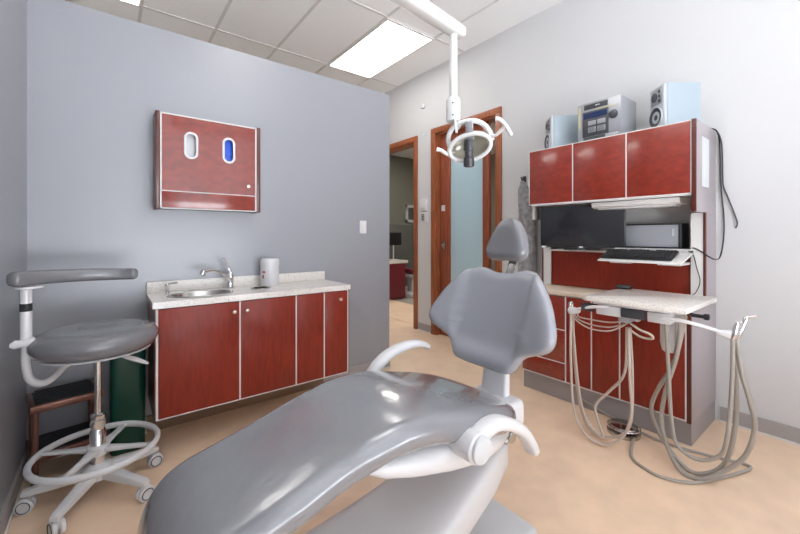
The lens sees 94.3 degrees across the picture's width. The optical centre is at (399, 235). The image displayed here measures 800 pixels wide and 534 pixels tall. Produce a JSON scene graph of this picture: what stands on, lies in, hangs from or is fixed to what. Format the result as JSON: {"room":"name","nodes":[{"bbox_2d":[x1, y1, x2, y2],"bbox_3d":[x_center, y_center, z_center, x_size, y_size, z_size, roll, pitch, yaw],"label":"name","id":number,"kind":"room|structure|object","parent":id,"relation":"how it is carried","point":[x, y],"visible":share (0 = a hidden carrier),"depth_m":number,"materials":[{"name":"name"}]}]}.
{"room":"dental clinic","nodes":[
{"label":"dental clinic","id":0,"kind":"room"},
{"bbox_2d":[0,0,26,512],"bbox_3d":[-0.738,-0.430,0.286,0.120,3.260,4.360,0,0,-38],"label":"wall","id":1,"kind":"structure","parent":0,"point":[13,13],"depth_m":1.66,"materials":[{"name":"grey paint"}]},
{"bbox_2d":[0,449,27,533],"bbox_3d":[-0.649,1.153,0.280,0.020,0.095,4.240,0,0,-38],"label":"baseboard","id":2,"kind":"structure","parent":1,"relation":"attached to","point":[6,515],"depth_m":1.61,"materials":[{"name":"grey"}]},
{"bbox_2d":[27,0,388,439],"bbox_3d":[-1.065,-0.046,2.721,2.362,2.492,0.120,0,0,-38],"label":"wall","id":3,"kind":"structure","parent":0,"point":[97,81],"depth_m":2.32,"materials":[{"name":"grey paint"}]},
{"bbox_2d":[153,110,259,212],"bbox_3d":[-1.235,-0.452,2.413,0.606,0.581,0.153,0,0,-38],"label":"upper cabinet","id":4,"kind":"object","parent":3,"relation":"attached to","point":[205,181],"visible":1,"depth_m":2.35,"materials":[{"name":"red wood"}]},
{"bbox_2d":[187,135,195,156],"bbox_3d":[-1.336,-0.560,2.352,0.190,0.240,0.080,0,0,-38],"label":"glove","id":5,"kind":"object","parent":4,"relation":"in","point":[191,141],"visible":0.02,"depth_m":2.32,"materials":[{"name":"grey"}]},
{"bbox_2d":[225,140,232,160],"bbox_3d":[-1.163,-0.560,2.487,0.190,0.240,0.080,0,0,-38],"label":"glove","id":6,"kind":"object","parent":4,"relation":"in","point":[228,144],"visible":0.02,"depth_m":2.46,"materials":[{"name":"blue rubber"}]},
{"bbox_2d":[46,361,389,460],"bbox_3d":[-1.020,1.150,2.673,2.350,0.100,0.020,0,0,-38],"label":"baseboard","id":7,"kind":"structure","parent":3,"relation":"attached to","point":[188,417],"depth_m":2.60,"materials":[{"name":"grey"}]},
{"bbox_2d":[146,271,324,292],"bbox_3d":[-1.076,0.315,2.623,1.185,0.068,0.017,0,0,-38],"label":"backsplash","id":8,"kind":"structure","parent":3,"relation":"attached to","point":[205,283],"depth_m":2.50,"materials":[{"name":"white stone"}]},
{"bbox_2d":[148,290,348,422],"bbox_3d":[-0.946,0.681,2.456,1.168,0.594,0.440,0,0,-38],"label":"base cabinet","id":9,"kind":"object","parent":3,"relation":"attached to","point":[204,356],"visible":0.98,"depth_m":2.22,"materials":[{"name":"red wood"}]},
{"bbox_2d":[146,271,350,308],"bbox_3d":[-0.952,0.332,2.463,1.185,0.102,0.422,0,0,-38],"label":"countertop","id":10,"kind":"structure","parent":9,"relation":"on","point":[298,283],"depth_m":2.41,"materials":[{"name":"white stone"}]},
{"bbox_2d":[164,282,177,293],"bbox_3d":[-1.384,0.313,2.238,0.070,0.072,0.034,0,0,-6],"label":"soap dispenser","id":11,"kind":"object","parent":10,"relation":"on","point":[167,285],"visible":1,"depth_m":2.23,"materials":[{"name":"silver metal"}]},
{"bbox_2d":[166,289,233,297],"bbox_3d":[-1.199,0.419,2.242,0.364,0.151,0.254,0,0,-38],"label":"sink","id":12,"kind":"object","parent":10,"relation":"in","point":[201,293],"visible":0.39,"depth_m":2.31,"materials":[{"name":"silver metal"}]},
{"bbox_2d":[200,258,234,288],"bbox_3d":[-1.171,0.245,2.385,0.060,0.207,0.265,0,0,20],"label":"faucet","id":13,"kind":"object","parent":10,"relation":"on","point":[229,276],"visible":1,"depth_m":2.45,"materials":[{"name":"silver metal"}]},
{"bbox_2d":[251,286,270,288],"bbox_3d":[-0.933,0.387,2.488,0.128,0.086,0.128,0,0,-38],"label":"ring","id":14,"kind":"object","parent":10,"relation":"in","point":[256,287],"visible":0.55,"depth_m":2.51,"materials":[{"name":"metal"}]},
{"bbox_2d":[260,258,278,285],"bbox_3d":[-0.925,0.252,2.634,0.129,0.193,0.129,0,0,-38],"label":"wipes canister","id":15,"kind":"object","parent":10,"relation":"on","point":[269,267],"visible":0.99,"depth_m":2.58,"materials":[{"name":"white plastic"}]},
{"bbox_2d":[262,270,276,280],"bbox_3d":[-0.909,0.276,2.585,0.096,0.069,0.022,0,0,-18],"label":"print","id":16,"kind":"object","parent":15,"relation":"attached to","point":[267,275],"depth_m":2.58,"materials":[{"name":"red"}]},
{"bbox_2d":[360,221,365,232],"bbox_3d":[-0.319,-0.077,3.220,0.066,0.111,0.012,0,0,-38],"label":"light switch","id":17,"kind":"object","parent":3,"relation":"attached to","point":[362,223],"visible":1,"depth_m":3.21,"materials":[{"name":"white plastic"}]},
{"bbox_2d":[64,0,562,158],"bbox_3d":[0.896,-2.110,4.583,8.145,0.100,9.320,0,0,-38],"label":"ceiling","id":18,"kind":"structure","parent":0,"point":[331,26],"depth_m":3.61,"materials":[{"name":"tile"}]},
{"bbox_2d":[117,0,141,7],"bbox_3d":[-2.159,-2.050,2.666,0.560,0.020,1.220,0,0,-38],"label":"recessed light","id":19,"kind":"object","parent":18,"relation":"in","point":[138,3],"visible":1,"depth_m":3.24,"materials":[{"name":"white plastic"}]},
{"bbox_2d":[123,0,138,4],"bbox_3d":[-2.159,-2.049,2.666,0.516,0.010,1.176,0,0,-38],"label":"diffuser","id":20,"kind":"object","parent":19,"relation":"attached to","point":[132,2],"depth_m":3.24,"materials":[{"name":"white plastic"}]},
{"bbox_2d":[138,0,498,86],"bbox_3d":[-0.787,-2.058,3.262,3.465,0.008,9.090,0,0,-38],"label":"trim","id":21,"kind":"structure","parent":18,"relation":"attached to","point":[215,29],"depth_m":3.62,"materials":[{"name":"white metal"}]},
{"bbox_2d":[327,17,434,78],"bbox_3d":[-0.256,-2.050,4.153,0.610,0.020,1.220,0,0,-38],"label":"recessed light","id":22,"kind":"object","parent":18,"relation":"in","point":[389,42],"visible":1,"depth_m":4.07,"materials":[{"name":"white plastic"}]},
{"bbox_2d":[391,0,512,167],"bbox_3d":[0.007,-1.198,1.551,1.101,1.720,0.327,0,0,-38],"label":"light","id":23,"kind":"object","parent":18,"relation":"hanging from","point":[471,146],"visible":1,"depth_m":1.82,"materials":[{"name":"white metal"}]},
{"bbox_2d":[389,155,412,224],"bbox_3d":[-0.445,-0.430,9.373,4.360,3.260,0.120,0,0,-38],"label":"wall","id":24,"kind":"structure","parent":0,"point":[400,168],"depth_m":9.64,"materials":[{"name":"grey paint"}]},
{"bbox_2d":[406,205,412,222],"bbox_3d":[0.362,-0.590,9.907,0.530,0.460,0.028,0,0,-38],"label":"picture frame","id":25,"kind":"object","parent":24,"relation":"attached to","point":[409,208],"visible":0.41,"depth_m":9.82,"materials":[{"name":"white plastic"}]},
{"bbox_2d":[408,208,412,219],"bbox_3d":[0.358,-0.590,9.913,0.390,0.320,0.013,0,0,-38],"label":"picture","id":26,"kind":"object","parent":25,"relation":"attached to","point":[410,210],"depth_m":9.84,"materials":[{"name":"grey"}]},
{"bbox_2d":[389,224,412,285],"bbox_3d":[0.272,0.465,9.032,1.650,1.470,0.100,0,0,-38],"label":"wall","id":27,"kind":"structure","parent":0,"point":[404,251],"depth_m":8.84,"materials":[{"name":"grey paint"}]},
{"bbox_2d":[7,286,799,533],"bbox_3d":[0.896,1.248,4.583,8.145,0.104,9.320,0,0,-38],"label":"floor","id":28,"kind":"structure","parent":0,"point":[575,484],"depth_m":1.83,"materials":[{"name":"plastic"}]},
{"bbox_2d":[26,379,103,485],"bbox_3d":[-1.722,0.998,1.909,0.240,0.404,0.275,0,0,42],"label":"step stool","id":29,"kind":"object","parent":28,"relation":"on","point":[51,398],"visible":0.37,"depth_m":1.86,"materials":[{"name":"brown wood"}]},
{"bbox_2d":[6,268,162,533],"bbox_3d":[-1.419,0.673,1.727,0.550,1.055,0.528,0,0,-38],"label":"stool","id":30,"kind":"object","parent":28,"relation":"on","point":[95,342],"visible":1,"depth_m":1.62,"materials":[{"name":"grey plastic"}]},
{"bbox_2d":[53,517,62,529],"bbox_3d":[-1.376,1.145,1.488,0.040,0.069,0.028,0,0,32],"label":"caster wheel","id":31,"kind":"object","parent":30,"relation":"attached to","point":[57,521],"depth_m":1.47,"materials":[{"name":"grey paint"}]},
{"bbox_2d":[109,349,145,455],"bbox_3d":[-1.558,0.881,2.123,0.174,0.638,0.186,0,0,-38],"label":"trash can","id":32,"kind":"object","parent":28,"relation":"on","point":[127,378],"visible":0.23,"depth_m":2.05,"materials":[{"name":"teal plastic"}]},
{"bbox_2d":[137,218,556,533],"bbox_3d":[-0.029,0.555,1.297,1.455,1.270,0.679,0,0,-38],"label":"dental chair","id":33,"kind":"object","parent":28,"relation":"on","point":[439,444],"visible":1,"depth_m":1.20,"materials":[{"name":"grey leather"}]},
{"bbox_2d":[137,371,515,533],"bbox_3d":[-0.131,0.695,1.205,1.188,0.354,0.501,0,0,-38],"label":"seat cushion","id":34,"kind":"object","parent":33,"relation":"on","point":[275,473],"depth_m":1.04,"materials":[{"name":"grey leather"}]},
{"bbox_2d":[389,259,407,298],"bbox_3d":[-0.296,0.823,7.160,0.690,0.715,0.590,0,0,-38],"label":"base cabinet","id":35,"kind":"object","parent":28,"relation":"on","point":[396,267],"visible":0.37,"depth_m":7.01,"materials":[{"name":"red wood"}]},
{"bbox_2d":[389,259,407,263],"bbox_3d":[-0.296,0.492,7.160,0.690,0.055,0.590,0,0,-38],"label":"countertop","id":36,"kind":"structure","parent":35,"relation":"on","point":[399,261],"depth_m":7.02,"materials":[{"name":"white stone"}]},
{"bbox_2d":[389,232,400,259],"bbox_3d":[-0.195,0.197,7.144,0.490,0.534,0.140,0,0,-38],"label":"monitor","id":37,"kind":"object","parent":36,"relation":"on","point":[394,237],"visible":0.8,"depth_m":7.17,"materials":[{"name":"black plastic"}]},
{"bbox_2d":[405,268,412,297],"bbox_3d":[0.388,0.662,7.537,0.791,1.077,0.460,0,0,-38],"label":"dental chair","id":38,"kind":"object","parent":28,"relation":"on","point":[408,293],"visible":0.16,"depth_m":7.28,"materials":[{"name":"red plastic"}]},
{"bbox_2d":[405,268,412,273],"bbox_3d":[0.321,0.720,7.484,0.551,0.180,0.460,0,0,-38],"label":"seat cushion","id":39,"kind":"object","parent":38,"relation":"on","point":[407,270],"depth_m":7.25,"materials":[{"name":"red fabric"}]},
{"bbox_2d":[522,294,715,445],"bbox_3d":[1.517,0.818,2.691,0.532,0.765,1.096,0,0,-38],"label":"base cabinet","id":40,"kind":"object","parent":28,"relation":"on","point":[600,355],"visible":0.53,"depth_m":2.38,"materials":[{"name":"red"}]},
{"bbox_2d":[544,282,608,298],"bbox_3d":[1.512,0.418,2.692,0.538,0.031,1.100,0,0,-38],"label":"countertop","id":41,"kind":"structure","parent":40,"relation":"on","point":[554,289],"depth_m":2.74,"materials":[{"name":"beige stone"}]},
{"bbox_2d":[542,199,715,296],"bbox_3d":[1.630,0.075,2.781,0.243,0.650,1.095,0,0,-38],"label":"hutch","id":42,"kind":"object","parent":41,"relation":"on","point":[578,268],"visible":0.51,"depth_m":2.60,"materials":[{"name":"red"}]},
{"bbox_2d":[550,248,607,252],"bbox_3d":[1.623,0.115,2.775,0.225,0.014,0.943,0,0,-38],"label":"shelf","id":43,"kind":"object","parent":42,"relation":"attached to","point":[561,250],"depth_m":2.96,"materials":[{"name":"white plastic"}]},
{"bbox_2d":[540,205,625,250],"bbox_3d":[1.379,-0.062,2.819,0.572,0.338,0.142,0,0,30],"label":"monitor","id":44,"kind":"object","parent":42,"relation":"on","point":[573,227],"visible":0.91,"depth_m":2.76,"materials":[{"name":"black plastic"}]},
{"bbox_2d":[597,248,693,265],"bbox_3d":[1.597,0.133,2.454,0.262,0.098,0.500,0,0,-38],"label":"keyboard tray","id":45,"kind":"object","parent":42,"relation":"attached to","point":[679,260],"visible":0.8,"depth_m":2.33,"materials":[{"name":"white plastic"}]},
{"bbox_2d":[601,249,678,260],"bbox_3d":[1.566,0.121,2.441,0.151,0.063,0.410,0,0,-38],"label":"keyboard","id":46,"kind":"object","parent":45,"relation":"on","point":[642,254],"visible":1,"depth_m":2.40,"materials":[{"name":"black plastic"}]},
{"bbox_2d":[688,251,700,294],"bbox_3d":[1.834,0.232,2.322,0.017,0.289,0.076,0,0,-24],"label":"cord","id":47,"kind":"object","parent":42,"relation":"hanging from","point":[688,251],"visible":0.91,"depth_m":2.30,"materials":[{"name":"grey plastic"}]},
{"bbox_3d":[1.796,0.095,2.590,0.160,0.024,0.410,0,0,-38],"label":"shelf","id":48,"kind":"object","parent":42,"relation":"on","visible":0},
{"bbox_2d":[626,223,688,248],"bbox_3d":[1.788,-0.001,2.605,0.155,0.168,0.355,0,0,-38],"label":"desktop computer","id":49,"kind":"object","parent":48,"relation":"on","point":[663,235],"visible":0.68,"depth_m":2.52,"materials":[{"name":"grey plastic"}]},
{"bbox_2d":[568,288,736,352],"bbox_3d":[1.427,0.476,2.092,0.555,0.269,0.754,0,0,-38],"label":"tray","id":50,"kind":"object","parent":40,"relation":"attached to","point":[629,305],"visible":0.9,"depth_m":1.96,"materials":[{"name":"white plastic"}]},
{"bbox_2d":[570,301,627,438],"bbox_3d":[1.152,0.787,2.155,0.047,0.776,0.325,0,0,-38],"label":"hose","id":51,"kind":"object","parent":50,"relation":"hanging from","point":[620,380],"visible":0.85,"depth_m":2.18,"materials":[{"name":"beige"}]},
{"bbox_2d":[572,314,625,331],"bbox_3d":[1.129,0.502,2.132,0.034,0.079,0.306,0,0,-38],"label":"tubing","id":52,"kind":"object","parent":50,"relation":"hanging from","point":[572,314],"visible":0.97,"depth_m":2.10,"materials":[{"name":"beige"}]},
{"bbox_2d":[568,302,632,445],"bbox_3d":[1.133,0.796,2.115,0.027,0.793,0.351,0,0,-38],"label":"hose","id":53,"kind":"object","parent":50,"relation":"hanging from","point":[623,435],"visible":0.96,"depth_m":2.07,"materials":[{"name":"beige"}]},
{"bbox_2d":[574,314,626,327],"bbox_3d":[1.144,0.492,2.137,0.034,0.058,0.294,0,0,-38],"label":"tubing","id":54,"kind":"object","parent":50,"relation":"hanging from","point":[574,314],"visible":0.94,"depth_m":2.11,"materials":[{"name":"beige plastic"}]},
{"bbox_2d":[577,313,627,323],"bbox_3d":[1.159,0.479,2.141,0.034,0.031,0.283,0,0,-38],"label":"tubing","id":55,"kind":"object","parent":50,"relation":"hanging from","point":[577,313],"visible":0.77,"depth_m":2.14,"materials":[{"name":"beige"}]},
{"bbox_2d":[572,303,633,438],"bbox_3d":[1.178,0.800,2.171,0.065,0.782,0.347,0,0,-38],"label":"hose","id":56,"kind":"object","parent":50,"relation":"hanging from","point":[631,344],"visible":0.41,"depth_m":2.12,"materials":[{"name":"beige"}]},
{"bbox_2d":[616,284,631,288],"bbox_3d":[1.449,0.326,2.401,0.068,0.024,0.096,0,0,-38],"label":"computer mouse","id":57,"kind":"object","parent":50,"relation":"on","point":[622,286],"visible":1,"depth_m":2.38,"materials":[{"name":"black plastic"}]},
{"bbox_2d":[629,323,653,339],"bbox_3d":[1.255,0.498,1.933,0.054,0.078,0.126,0,0,-38],"label":"tube","id":58,"kind":"object","parent":50,"relation":"hanging from","point":[631,324],"visible":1,"depth_m":1.93,"materials":[{"name":"beige"}]},
{"bbox_2d":[649,315,741,475],"bbox_3d":[1.469,0.793,1.864,0.091,0.819,0.401,0,0,-38],"label":"hose","id":59,"kind":"object","parent":50,"relation":"hanging from","point":[735,425],"visible":0.61,"depth_m":1.80,"materials":[{"name":"beige"}]},
{"bbox_2d":[664,321,739,461],"bbox_3d":[1.455,0.742,1.805,0.053,0.697,0.291,0,0,-40],"label":"hose","id":60,"kind":"object","parent":50,"relation":"hanging from","point":[735,329],"visible":0.96,"depth_m":1.73,"materials":[{"name":"beige"}]},
{"bbox_2d":[659,315,757,480],"bbox_3d":[1.485,0.782,1.809,0.069,0.841,0.374,0,0,-44],"label":"hose","id":61,"kind":"object","parent":50,"relation":"hanging from","point":[754,429],"visible":0.98,"depth_m":1.75,"materials":[{"name":"beige"}]},
{"bbox_2d":[607,418,640,440],"bbox_3d":[1.360,1.169,2.255,0.180,0.061,0.180,0,0,-38],"label":"foot pedal","id":62,"kind":"object","parent":28,"relation":"on","point":[616,426],"visible":0.88,"depth_m":2.22,"materials":[{"name":"silver metal"}]},
{"bbox_2d":[582,399,752,483],"bbox_3d":[1.362,1.166,2.122,0.481,0.067,0.896,0,0,-38],"label":"hose","id":63,"kind":"object","parent":28,"relation":"on","point":[750,467],"visible":0.91,"depth_m":1.91,"materials":[{"name":"beige"}]},
{"bbox_2d":[491,154,494,270],"bbox_3d":[3.252,-0.430,8.264,0.100,3.260,6.420,0,0,-38],"label":"wall","id":64,"kind":"structure","parent":0,"point":[492,155],"depth_m":9.36,"materials":[{"name":"grey paint"}]},
{"bbox_2d":[384,0,799,427],"bbox_3d":[0.628,-0.430,4.361,0.120,3.260,9.100,0,0,-38],"label":"wall","id":65,"kind":"structure","parent":0,"point":[744,55],"depth_m":2.43,"materials":[{"name":"grey paint"}]},
{"bbox_2d":[389,136,417,328],"bbox_3d":[-0.053,-0.044,5.216,0.145,2.488,1.051,0,0,-38],"label":"trim","id":66,"kind":"structure","parent":65,"relation":"attached to","point":[412,142],"depth_m":4.79,"materials":[{"name":"brown wood"}]},
{"bbox_2d":[419,199,426,210],"bbox_3d":[0.291,-0.390,4.669,0.032,0.150,0.130,0,0,-38],"label":"wall thermostat","id":67,"kind":"object","parent":65,"relation":"attached to","point":[422,202],"visible":1,"depth_m":4.65,"materials":[{"name":"white plastic"}]},
{"bbox_2d":[417,322,430,333],"bbox_3d":[0.307,1.153,4.665,0.020,0.095,0.245,0,0,-38],"label":"baseboard","id":68,"kind":"structure","parent":65,"relation":"attached to","point":[421,326],"depth_m":4.65,"materials":[{"name":"grey"}]},
{"bbox_2d":[421,212,427,222],"bbox_3d":[0.306,-0.235,4.655,0.024,0.130,0.120,0,0,-38],"label":"intercom","id":69,"kind":"object","parent":65,"relation":"attached to","point":[424,215],"visible":1,"depth_m":4.64,"materials":[{"name":"white plastic"}]},
{"bbox_2d":[440,122,490,335],"bbox_3d":[0.722,-0.011,4.233,0.060,2.407,0.742,0,0,-38],"label":"door","id":70,"kind":"structure","parent":65,"relation":"in","point":[465,193],"depth_m":4.25,"materials":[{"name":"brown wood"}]},
{"bbox_2d":[431,106,501,334],"bbox_3d":[0.752,-0.054,4.185,0.145,2.508,1.036,0,0,-38],"label":"trim","id":71,"kind":"structure","parent":65,"relation":"attached to","point":[487,116],"depth_m":4.50,"materials":[{"name":"brown wood"}]},
{"bbox_2d":[529,118,715,219],"bbox_3d":[1.554,-0.410,2.721,0.436,0.551,1.097,0,0,-38],"label":"upper cabinet","id":72,"kind":"object","parent":65,"relation":"attached to","point":[663,161],"visible":0.94,"depth_m":2.44,"materials":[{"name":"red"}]},
{"bbox_2d":[544,115,578,148],"bbox_3d":[1.325,-0.830,3.050,0.233,0.285,0.150,0,0,4],"label":"speaker","id":73,"kind":"object","parent":72,"relation":"on","point":[560,130],"visible":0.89,"depth_m":2.98},
{"bbox_2d":[546,118,549,133],"bbox_3d":[1.218,-0.903,3.057,0.004,0.103,0.110,0,0,4],"label":"grille","id":74,"kind":"object","parent":73,"relation":"attached to","point":[548,120],"depth_m":3.04,"materials":[{"name":"silver metal"}]},
{"bbox_2d":[578,94,635,141],"bbox_3d":[1.509,-0.829,2.721,0.291,0.283,0.300,0,0,-38],"label":"system","id":75,"kind":"object","parent":72,"relation":"on","point":[613,115],"visible":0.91,"depth_m":2.62,"materials":[{"name":"silver metal"}]},
{"bbox_2d":[584,100,607,110],"bbox_3d":[1.403,-0.937,2.660,0.004,0.036,0.165,0,0,-38],"label":"tray","id":76,"kind":"object","parent":75,"relation":"on","point":[600,104],"depth_m":2.65,"materials":[{"name":"grey plastic"}]},
{"bbox_2d":[591,197,687,209],"bbox_3d":[1.606,-0.213,2.518,0.169,0.050,0.530,0,0,-38],"label":"light","id":77,"kind":"object","parent":72,"relation":"attached to","point":[673,201],"visible":0.95,"depth_m":2.44,"materials":[{"name":"white plastic"}]},
{"bbox_2d":[649,82,699,127],"bbox_3d":[1.781,-0.830,2.417,0.233,0.285,0.150,0,0,4],"label":"speaker","id":78,"kind":"object","parent":72,"relation":"on","point":[675,102],"visible":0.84,"depth_m":2.35},
{"bbox_2d":[651,87,661,107],"bbox_3d":[1.675,-0.903,2.424,0.004,0.103,0.110,0,0,4],"label":"grille","id":79,"kind":"object","parent":78,"relation":"attached to","point":[656,95],"depth_m":2.42,"materials":[{"name":"silver metal"}]},
{"bbox_2d":[702,136,708,187],"bbox_3d":[1.872,-0.450,2.273,0.150,0.300,0.002,0,0,-38],"label":"paper notice","id":80,"kind":"object","parent":72,"relation":"attached to","point":[705,142],"visible":1,"depth_m":2.27,"materials":[{"name":"grey paper"}]},
{"bbox_2d":[689,128,724,259],"bbox_3d":[1.942,-0.274,2.341,0.275,0.849,0.162,0,0,8],"label":"cord","id":81,"kind":"object","parent":72,"relation":"hanging from","point":[712,128],"visible":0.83,"depth_m":2.38,"materials":[{"name":"black plastic"}]},
{"bbox_2d":[714,128,737,227],"bbox_3d":[2.070,-0.374,2.386,0.154,0.652,0.024,0,0,39],"label":"cord","id":82,"kind":"object","parent":72,"relation":"hanging from","point":[714,128],"visible":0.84,"depth_m":2.38,"materials":[{"name":"grey plastic"}]},
{"bbox_2d":[720,407,799,445],"bbox_3d":[2.726,1.153,1.568,0.020,0.095,2.115,0,0,-38],"label":"baseboard","id":83,"kind":"structure","parent":65,"relation":"attached to","point":[790,434],"depth_m":2.22,"materials":[{"name":"grey"}]},
{"bbox_3d":[1.166,-0.535,3.525,0.060,0.070,0.040,0,0,-38],"label":"wall hook","id":84,"kind":"object","parent":65,"relation":"attached to","visible":0},
{"bbox_2d":[518,181,536,272],"bbox_3d":[1.184,0.030,3.463,0.090,1.100,0.190,0,0,-38],"label":"apron","id":85,"kind":"object","parent":84,"relation":"hanging from","point":[525,212],"visible":0.56,"depth_m":3.42,"materials":[{"name":"grey fabric"}]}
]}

